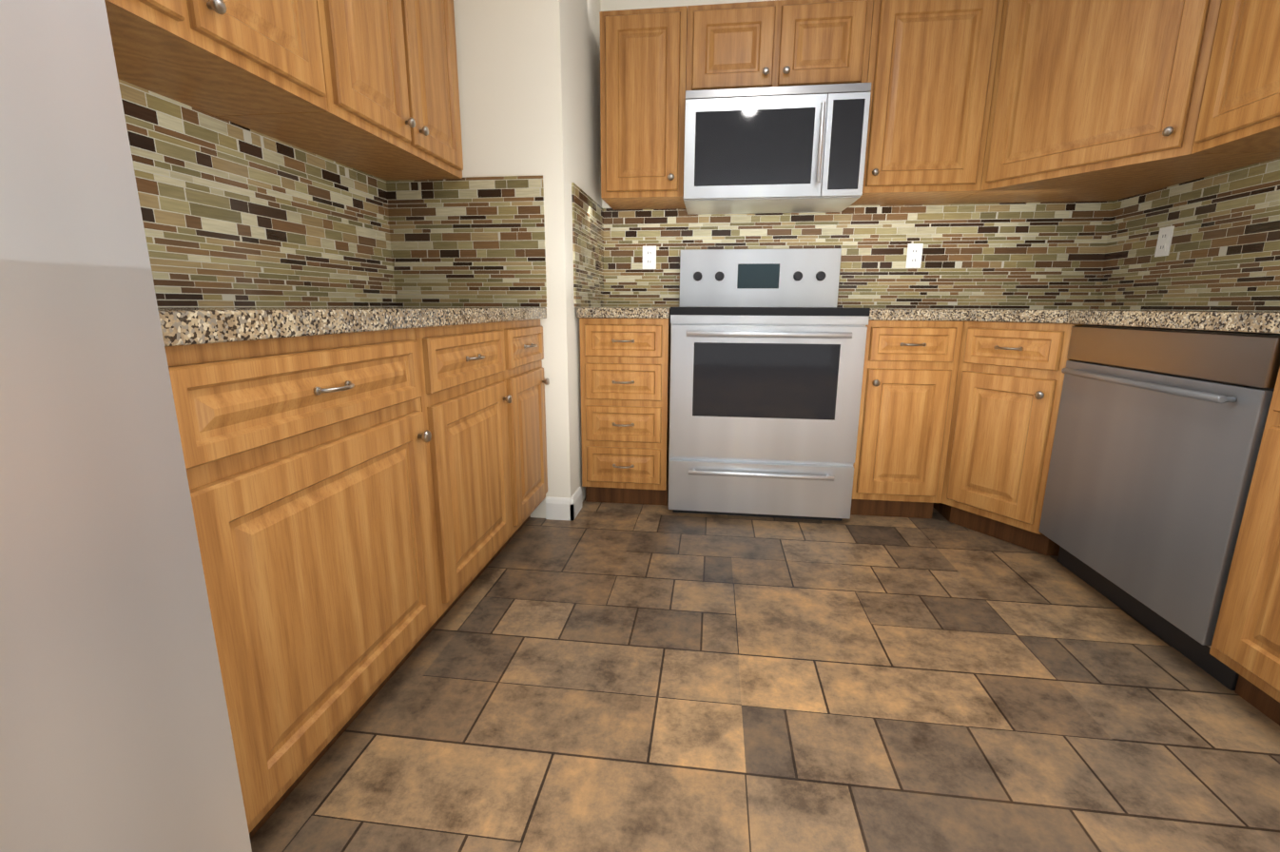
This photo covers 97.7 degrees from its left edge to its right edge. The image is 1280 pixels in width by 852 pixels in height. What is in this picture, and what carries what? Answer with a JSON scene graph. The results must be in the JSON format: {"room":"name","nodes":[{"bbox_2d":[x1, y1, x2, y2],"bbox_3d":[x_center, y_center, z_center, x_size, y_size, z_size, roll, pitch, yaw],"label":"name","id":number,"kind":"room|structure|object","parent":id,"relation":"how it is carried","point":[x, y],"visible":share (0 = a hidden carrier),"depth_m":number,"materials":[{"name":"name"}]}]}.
{"room":"kitchen","nodes":[
{"label":"kitchen","id":0,"kind":"room"},
{"bbox_2d":[400,0,601,518],"bbox_3d":[-0.615,-0.883,2.632,0.740,2.460,0.780,2,12,7],"label":"wall","id":1,"kind":"structure","parent":0,"point":[529,79],"depth_m":2.19,"materials":[{"name":"beige paint"}]},
{"bbox_2d":[387,174,546,307],"bbox_3d":[-0.691,-0.738,2.267,0.630,0.501,0.008,2,12,7],"label":"tile backsplash","id":2,"kind":"structure","parent":1,"relation":"attached to","point":[469,242],"depth_m":2.26,"materials":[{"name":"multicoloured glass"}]},
{"bbox_2d":[545,486,581,521],"bbox_3d":[-0.341,0.346,2.532,0.123,0.100,0.173,2,12,7],"label":"baseboard","id":3,"kind":"structure","parent":1,"relation":"attached to","point":[563,509],"depth_m":2.45,"materials":[{"name":"white paint"}]},
{"bbox_2d":[571,182,608,307],"bbox_3d":[-0.238,-0.818,2.647,0.008,0.501,0.620,2,12,7],"label":"tile backsplash","id":4,"kind":"structure","parent":1,"relation":"attached to","point":[590,222],"depth_m":2.62,"materials":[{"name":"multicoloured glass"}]},
{"bbox_2d":[600,0,894,309],"bbox_3d":[0.653,-0.939,2.915,3.420,2.460,0.120,2,12,7],"label":"wall","id":5,"kind":"structure","parent":0,"point":[612,5],"depth_m":2.70,"materials":[{"name":"beige paint"}]},
{"bbox_2d":[599,5,687,210],"bbox_3d":[0.029,-1.456,2.630,0.381,0.765,0.375,2,12,7],"label":"upper cabinet","id":6,"kind":"object","parent":5,"relation":"attached to","point":[643,67],"visible":1,"depth_m":2.48,"materials":[{"name":"brown wood"}]},
{"bbox_2d":[685,0,873,90],"bbox_3d":[0.599,-1.638,2.515,0.763,0.355,0.375,2,12,7],"label":"upper cabinet","id":7,"kind":"object","parent":5,"relation":"attached to","point":[775,43],"visible":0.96,"depth_m":2.36,"materials":[{"name":"brown wood"}]},
{"bbox_2d":[683,82,871,214],"bbox_3d":[0.589,-1.233,2.542,0.754,0.436,0.454,2,12,7],"label":"over-the-range microwave","id":8,"kind":"object","parent":7,"relation":"attached to","point":[783,149],"visible":1,"depth_m":2.37,"materials":[{"name":"silver metal"}]},
{"bbox_2d":[604,201,1110,310],"bbox_3d":[0.997,-0.852,2.822,2.410,0.506,0.008,2,12,7],"label":"tile backsplash","id":9,"kind":"structure","parent":5,"relation":"attached to","point":[1001,255],"depth_m":2.77,"materials":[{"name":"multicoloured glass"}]},
{"bbox_2d":[642,245,656,269],"bbox_3d":[0.049,-0.884,2.933,0.070,0.116,0.008,2,12,7],"label":"electrical outlet","id":10,"kind":"object","parent":9,"relation":"attached to","point":[649,257],"visible":1,"depth_m":2.93,"materials":[{"name":"white plastic"}]},
{"bbox_2d":[905,243,923,268],"bbox_3d":[1.358,-0.842,2.768,0.070,0.116,0.008,2,12,7],"label":"electrical outlet","id":11,"kind":"object","parent":9,"relation":"attached to","point":[914,255],"visible":1,"depth_m":2.77,"materials":[{"name":"white plastic"}]},
{"bbox_2d":[850,0,1004,205],"bbox_3d":[1.226,-1.417,2.479,0.500,0.765,0.375,2,12,7],"label":"upper cabinet","id":12,"kind":"object","parent":5,"relation":"attached to","point":[931,70],"visible":1,"depth_m":2.33,"materials":[{"name":"brown wood"}]},
{"bbox_2d":[951,0,1279,203],"bbox_3d":[1.800,-1.345,2.155,0.720,0.765,0.868,2,12,7],"label":"upper cabinet","id":13,"kind":"object","parent":5,"relation":"attached to","point":[1096,101],"visible":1,"depth_m":2.02,"materials":[{"name":"brown wood"}]},
{"bbox_2d":[250,498,1279,851],"bbox_3d":[0.158,1.102,-0.495,3.420,0.100,7.710,2,12,7],"label":"floor","id":14,"kind":"structure","parent":0,"point":[613,677],"depth_m":1.30,"materials":[{"name":"tile"}]},
{"bbox_2d":[0,0,252,851],"bbox_3d":[-0.808,-0.020,0.207,0.792,1.761,0.699,3,12,13],"label":"refrigerator","id":15,"kind":"object","parent":14,"relation":"on","point":[115,733],"visible":1,"depth_m":0.41,"materials":[{"name":"silver metal"}]},
{"bbox_2d":[164,328,438,838],"bbox_3d":[-0.870,0.252,1.134,0.677,0.868,0.678,2,12,7],"label":"base cabinet","id":16,"kind":"object","parent":14,"relation":"on","point":[305,461],"visible":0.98,"depth_m":0.97,"materials":[{"name":"brown wood"}]},
{"bbox_2d":[157,306,546,347],"bbox_3d":[-0.809,-0.298,1.515,0.653,0.044,1.661,2,12,7],"label":"countertop","id":17,"kind":"structure","parent":16,"relation":"on","point":[189,325],"depth_m":0.95,"materials":[{"name":"stone"}]},
{"bbox_2d":[414,322,512,649],"bbox_3d":[-0.790,0.124,1.730,0.677,0.868,0.548,2,12,7],"label":"base cabinet","id":18,"kind":"object","parent":14,"relation":"on","point":[464,398],"visible":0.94,"depth_m":1.59,"materials":[{"name":"brown wood"}]},
{"bbox_2d":[492,318,549,560],"bbox_3d":[-0.726,0.021,2.210,0.677,0.868,0.438,2,12,7],"label":"base cabinet","id":19,"kind":"object","parent":14,"relation":"on","point":[525,380],"visible":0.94,"depth_m":2.11,"materials":[{"name":"brown wood"}]},
{"bbox_2d":[579,317,671,505],"bbox_3d":[-0.036,-0.098,2.779,0.390,0.868,0.667,2,12,7],"label":"base cabinet","id":20,"kind":"object","parent":14,"relation":"on","point":[625,375],"visible":0.98,"depth_m":2.48,"materials":[{"name":"brown wood"}]},
{"bbox_2d":[576,307,670,318],"bbox_3d":[-0.033,-0.547,2.688,0.402,0.044,0.643,2,12,7],"label":"countertop","id":21,"kind":"structure","parent":20,"relation":"on","point":[628,312],"depth_m":2.38,"materials":[{"name":"stone"}]},
{"bbox_2d":[668,248,870,521],"bbox_3d":[0.554,-0.232,2.623,0.788,1.200,0.736,2,12,7],"label":"range","id":22,"kind":"object","parent":14,"relation":"on","point":[767,348],"visible":1,"depth_m":2.36,"materials":[{"name":"silver metal"}]},
{"bbox_2d":[850,320,963,518],"bbox_3d":[1.143,-0.061,2.631,0.378,0.868,0.667,2,12,7],"label":"base cabinet","id":23,"kind":"object","parent":14,"relation":"on","point":[909,378],"visible":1,"depth_m":2.33,"materials":[{"name":"brown wood"}]},
{"bbox_2d":[932,320,1093,556],"bbox_3d":[1.736,-0.014,2.424,0.848,0.868,0.918,2,12,7],"label":"base cabinet","id":24,"kind":"object","parent":14,"relation":"on","point":[1009,381],"visible":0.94,"depth_m":2.14,"materials":[{"name":"brown wood"}]},
{"bbox_2d":[868,308,1279,333],"bbox_3d":[1.392,-0.221,1.203,1.223,0.044,3.291,2,12,7],"label":"countertop","id":25,"kind":"structure","parent":24,"relation":"on","point":[1259,321],"depth_m":1.70,"materials":[{"name":"stone"}]},
{"bbox_2d":[1038,325,1279,690],"bbox_3d":[1.707,0.162,1.615,0.654,0.866,0.722,2,12,7],"label":"dishwasher","id":26,"kind":"object","parent":14,"relation":"on","point":[1157,437],"visible":0.96,"depth_m":1.52,"materials":[{"name":"metal"}]},
{"bbox_2d":[1209,367,1279,725],"bbox_3d":[1.609,0.337,0.791,0.667,0.868,0.963,2,12,7],"label":"base cabinet","id":27,"kind":"object","parent":14,"relation":"on","point":[1246,644],"visible":1,"depth_m":1.24,"materials":[{"name":"brown wood"}]},
{"bbox_3d":[1.800,-0.097,-0.971,0.120,2.460,7.470,2,12,7],"label":"wall","id":28,"kind":"structure","parent":0,"visible":0},
{"bbox_2d":[1091,157,1279,310],"bbox_3d":[1.978,-0.503,0.852,0.008,0.661,3.720,2,12,7],"label":"tile backsplash","id":29,"kind":"structure","parent":28,"relation":"attached to","point":[1224,255],"depth_m":2.14,"materials":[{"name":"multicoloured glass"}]},
{"bbox_2d":[1154,226,1174,256],"bbox_3d":[2.163,-0.760,2.309,0.008,0.116,0.070,2,12,7],"label":"electrical outlet","id":30,"kind":"object","parent":29,"relation":"attached to","point":[1164,242],"visible":1,"depth_m":2.30,"materials":[{"name":"white plastic"}]},
{"bbox_2d":[1191,0,1279,154],"bbox_3d":[1.868,-1.160,1.298,0.375,0.765,0.850,2,12,7],"label":"upper cabinet","id":31,"kind":"object","parent":28,"relation":"attached to","point":[1239,112],"visible":1,"depth_m":1.63,"materials":[{"name":"brown wood"}]},
{"bbox_3d":[-1.473,-0.201,-0.558,0.120,2.460,7.470,2,12,7],"label":"wall","id":32,"kind":"structure","parent":0,"visible":0},
{"bbox_2d":[104,0,328,116],"bbox_3d":[-0.996,-1.115,0.995,0.375,0.778,0.800,2,12,7],"label":"upper cabinet","id":33,"kind":"object","parent":32,"relation":"attached to","point":[230,57],"visible":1,"depth_m":1.21,"materials":[{"name":"brown wood"}]},
{"bbox_2d":[117,78,399,307],"bbox_3d":[-1.137,-0.574,1.494,0.008,0.501,1.690,2,12,7],"label":"tile backsplash","id":34,"kind":"structure","parent":32,"relation":"attached to","point":[234,214],"depth_m":1.60,"materials":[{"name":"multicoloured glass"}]},
{"bbox_2d":[216,0,463,180],"bbox_3d":[-0.893,-1.281,1.770,0.375,0.778,0.794,2,12,7],"label":"upper cabinet","id":35,"kind":"object","parent":32,"relation":"attached to","point":[391,79],"visible":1,"depth_m":1.73,"materials":[{"name":"brown wood"}]}
]}

